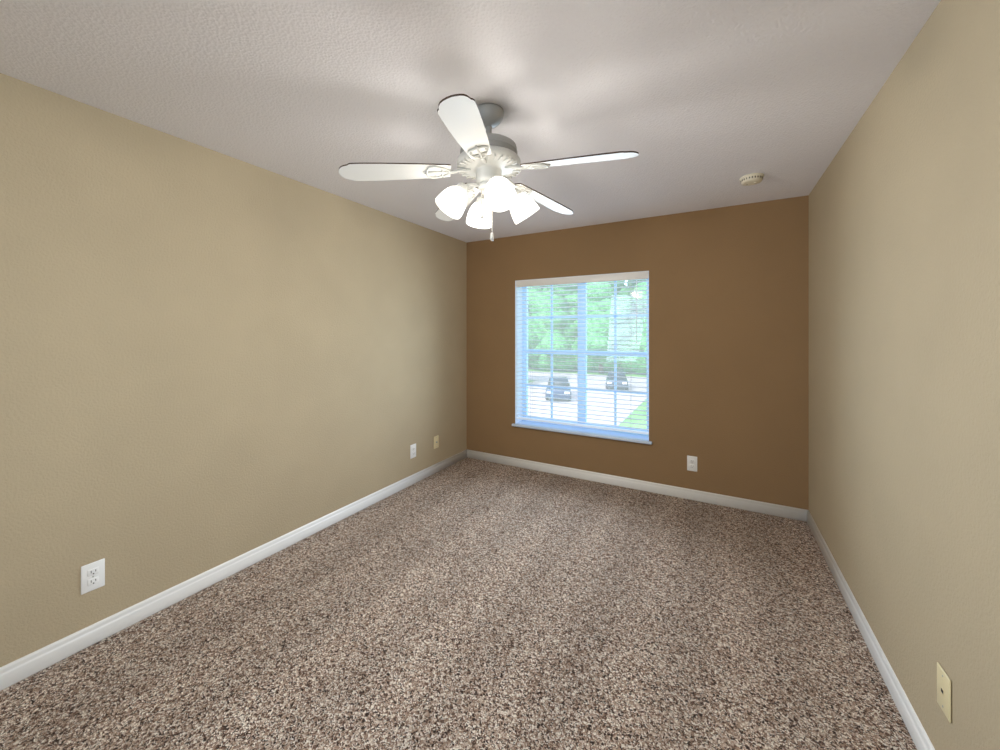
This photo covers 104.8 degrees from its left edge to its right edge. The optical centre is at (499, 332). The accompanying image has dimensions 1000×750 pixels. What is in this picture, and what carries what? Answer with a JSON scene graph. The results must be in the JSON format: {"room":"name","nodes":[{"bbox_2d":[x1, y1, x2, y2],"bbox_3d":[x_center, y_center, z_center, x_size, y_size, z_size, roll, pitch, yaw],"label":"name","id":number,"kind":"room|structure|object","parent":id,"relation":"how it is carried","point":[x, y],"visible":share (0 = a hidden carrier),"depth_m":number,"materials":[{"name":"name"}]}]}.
{"room":"empty bedroom","nodes":[
{"label":"empty bedroom","id":0,"kind":"room"},
{"bbox_2d":[0,73,466,666],"bbox_3d":[-1.611,0.190,2.436,0.250,2.440,4.600,0,0,29],"label":"wall","id":1,"kind":"structure","parent":0,"point":[210,359],"depth_m":2.04,"materials":[{"name":"paint"}]},
{"bbox_2d":[81,558,104,594],"bbox_3d":[-1.847,1.105,1.748,0.009,0.126,0.077,0,0,29],"label":"electrical outlet","id":2,"kind":"object","parent":1,"relation":"attached to","point":[92,575],"visible":1,"depth_m":1.75,"materials":[{"name":"white plastic"}]},
{"bbox_2d":[0,449,467,690],"bbox_3d":[-1.496,1.367,2.371,0.015,0.086,4.600,0,0,29],"label":"baseboard","id":3,"kind":"structure","parent":1,"relation":"attached to","point":[42,659],"depth_m":2.03,"materials":[{"name":"white wood"}]},
{"bbox_2d":[410,443,415,458],"bbox_3d":[-0.811,1.105,3.603,0.009,0.126,0.077,0,0,29],"label":"electrical outlet","id":4,"kind":"object","parent":1,"relation":"attached to","point":[413,451],"visible":1,"depth_m":3.60,"materials":[{"name":"white plastic"}]},
{"bbox_2d":[434,435,438,448],"bbox_3d":[-0.641,1.105,3.898,0.018,0.126,0.077,0,0,29],"label":"outlet","id":5,"kind":"object","parent":1,"relation":"attached to","point":[436,441],"visible":1,"depth_m":3.90,"materials":[{"name":"beige plastic"}]},
{"bbox_2d":[0,457,916,749],"bbox_3d":[-0.158,1.485,1.623,3.580,0.150,5.100,0,0,29],"label":"floor","id":6,"kind":"structure","parent":0,"point":[472,605],"depth_m":1.74,"materials":[{"name":"brown carpet"}]},
{"bbox_2d":[0,0,940,241],"bbox_3d":[-0.158,-1.105,1.623,3.580,0.150,5.100,0,0,29],"label":"ceiling","id":7,"kind":"structure","parent":0,"point":[697,105],"depth_m":1.58,"materials":[{"name":"white paint"}]},
{"bbox_2d":[339,94,638,240],"bbox_3d":[-0.005,-0.724,1.778,1.223,0.613,1.259,0,0,29],"label":"ceiling fan","id":8,"kind":"object","parent":7,"relation":"hanging from","point":[488,160],"visible":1,"depth_m":1.70,"materials":[{"name":"white metal"}]},
{"bbox_2d":[739,173,763,185],"bbox_3d":[1.661,-1.008,2.542,0.138,0.044,0.138,0,0,29],"label":"smoke detector","id":9,"kind":"object","parent":7,"relation":"attached to","point":[751,179],"visible":1,"depth_m":2.51,"materials":[{"name":"beige plastic"}]},
{"bbox_2d":[467,195,808,509],"bbox_3d":[1.025,0.190,3.740,3.580,2.440,0.250,0,0,29],"label":"wall","id":10,"kind":"structure","parent":0,"point":[729,347],"depth_m":3.25,"materials":[{"name":"paint"}]},
{"bbox_2d":[512,420,651,444],"bbox_3d":[0.777,0.972,3.814,1.395,0.028,0.204,0,0,29],"label":"window sill","id":11,"kind":"structure","parent":10,"relation":"attached to","point":[621,436],"depth_m":3.74,"materials":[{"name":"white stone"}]},
{"bbox_2d":[522,278,648,435],"bbox_3d":[0.840,0.202,3.927,1.335,1.513,0.065,0,0,29],"label":"window","id":12,"kind":"structure","parent":10,"relation":"in","point":[581,345],"depth_m":3.90,"materials":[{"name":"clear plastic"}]},
{"bbox_2d":[516,271,648,434],"bbox_3d":[0.765,0.181,3.792,1.323,1.469,0.084,0,0,29],"label":"window blind","id":13,"kind":"object","parent":12,"relation":"attached to","point":[636,276],"visible":0.96,"depth_m":3.75,"materials":[{"name":"white plastic"}]},
{"bbox_2d":[468,450,803,520],"bbox_3d":[0.965,1.367,3.623,3.030,0.086,0.015,0,0,29],"label":"baseboard","id":14,"kind":"structure","parent":10,"relation":"attached to","point":[696,495],"depth_m":3.40,"materials":[{"name":"white wood"}]},
{"bbox_2d":[687,455,696,471],"bbox_3d":[1.625,1.105,3.257,0.077,0.126,0.009,0,0,29],"label":"electrical outlet","id":15,"kind":"object","parent":10,"relation":"attached to","point":[691,463],"visible":1,"depth_m":3.25,"materials":[{"name":"white plastic"}]},
{"bbox_2d":[809,0,999,749],"bbox_3d":[1.295,0.190,0.811,0.250,2.440,4.600,0,0,29],"label":"wall","id":16,"kind":"structure","parent":0,"point":[904,352],"depth_m":1.30,"materials":[{"name":"paint"}]},
{"bbox_2d":[804,509,934,749],"bbox_3d":[1.180,1.367,0.876,0.015,0.086,4.600,0,0,29],"label":"baseboard","id":17,"kind":"structure","parent":16,"relation":"attached to","point":[920,738],"depth_m":1.63,"materials":[{"name":"white wood"}]},
{"bbox_2d":[937,662,951,722],"bbox_3d":[1.349,1.090,1.171,0.007,0.126,0.077,0,0,29],"label":"outlet","id":18,"kind":"object","parent":16,"relation":"attached to","point":[944,691],"visible":1,"depth_m":1.16,"materials":[{"name":"beige plastic"}]},
{"label":"outside","id":19,"kind":"structure","parent":0,"visible":0},
{"bbox_2d":[528,365,647,435],"bbox_3d":[17.918,5.060,57.621,200.000,0.300,200.000,0,0,29],"label":"lawn","id":20,"kind":"structure","parent":19,"point":[634,411],"depth_m":24.71,"materials":[{"name":"green plant"}]},
{"bbox_2d":[528,329,539,358],"bbox_3d":[1.472,1.115,38.721,5.087,7.470,4.968,0,0,29],"label":"tree","id":21,"kind":"object","parent":20,"relation":"on","point":[534,341],"depth_m":37.28,"materials":[{"name":"green plant"}]},
{"bbox_2d":[528,286,541,311],"bbox_3d":[2.297,-2.284,53.637,7.872,14.200,9.318,0,0,29],"label":"tree","id":22,"kind":"object","parent":20,"relation":"on","point":[535,290],"depth_m":53.09,"materials":[{"name":"green plant"}]},
{"bbox_2d":[528,313,541,360],"bbox_3d":[2.884,0.499,52.291,9.072,8.657,6.127,0,0,29],"label":"tree","id":23,"kind":"object","parent":20,"relation":"on","point":[534,355],"depth_m":48.69,"materials":[{"name":"green plant"}]},
{"bbox_2d":[542,285,555,293],"bbox_3d":[9.162,-5.239,59.683,8.002,20.094,12.901,0,0,29],"label":"tree","id":24,"kind":"object","parent":20,"relation":"on","point":[549,289],"depth_m":58.39,"materials":[{"name":"green plant"}]},
{"bbox_2d":[528,284,577,335],"bbox_3d":[8.814,-3.497,50.863,11.100,16.600,8.370,0,0,29],"label":"tree","id":25,"kind":"object","parent":20,"relation":"on","point":[543,314],"depth_m":49.54,"materials":[{"name":"green plant"}]},
{"bbox_2d":[537,312,576,356],"bbox_3d":[7.486,0.967,49.288,7.348,7.680,7.106,0,0,29],"label":"tree","id":26,"kind":"object","parent":20,"relation":"on","point":[566,332],"depth_m":47.49,"materials":[{"name":"green plant"}]},
{"bbox_2d":[528,371,646,430],"bbox_3d":[1.331,4.895,27.942,100.000,0.030,40.000,0,0,29],"label":"driveway","id":27,"kind":"structure","parent":20,"relation":"on","point":[574,383],"depth_m":27.83,"materials":[{"name":"grey concrete"}]},
{"bbox_2d":[545,377,570,400],"bbox_3d":[4.432,4.140,29.187,1.840,1.480,4.430,0,0,9],"label":"car","id":28,"kind":"object","parent":27,"relation":"on","point":[556,391],"depth_m":27.30,"materials":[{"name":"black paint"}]},
{"bbox_2d":[606,370,627,389],"bbox_3d":[10.399,4.140,34.329,1.840,1.480,4.430,0,0,16],"label":"car","id":29,"kind":"object","parent":27,"relation":"on","point":[622,375],"depth_m":32.79,"materials":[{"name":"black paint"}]},
{"bbox_2d":[528,337,646,372],"bbox_3d":[11.694,2.324,48.104,50.149,5.052,5.841,0,0,29],"label":"tree","id":30,"kind":"object","parent":20,"relation":"on","point":[571,367],"depth_m":46.82,"materials":[{"name":"green plant"}]},
{"bbox_2d":[577,298,631,372],"bbox_3d":[12.535,0.361,45.694,6.541,8.892,8.535,0,0,29],"label":"tree","id":31,"kind":"object","parent":20,"relation":"on","point":[624,331],"depth_m":43.75,"materials":[{"name":"green plant"}]},
{"bbox_2d":[587,281,634,322],"bbox_3d":[13.213,-3.302,49.335,8.150,16.238,8.337,0,0,29],"label":"tree","id":32,"kind":"object","parent":20,"relation":"on","point":[609,294],"depth_m":46.13,"materials":[{"name":"green plant"}]},
{"bbox_2d":[618,280,638,297],"bbox_3d":[19.130,-5.317,57.139,7.387,20.269,7.585,0,0,29],"label":"tree","id":33,"kind":"object","parent":20,"relation":"on","point":[629,288],"depth_m":55.84,"materials":[{"name":"green plant"}]},
{"bbox_2d":[626,279,646,335],"bbox_3d":[19.065,-3.848,48.726,11.704,17.298,10.637,0,0,29],"label":"tree","id":34,"kind":"object","parent":20,"relation":"on","point":[633,323],"depth_m":46.96,"materials":[{"name":"green plant"}]},
{"bbox_2d":[628,312,646,351],"bbox_3d":[18.484,0.809,44.117,6.827,8.049,5.910,0,0,29],"label":"tree","id":35,"kind":"object","parent":20,"relation":"on","point":[640,333],"depth_m":43.33,"materials":[{"name":"green plant"}]}
]}

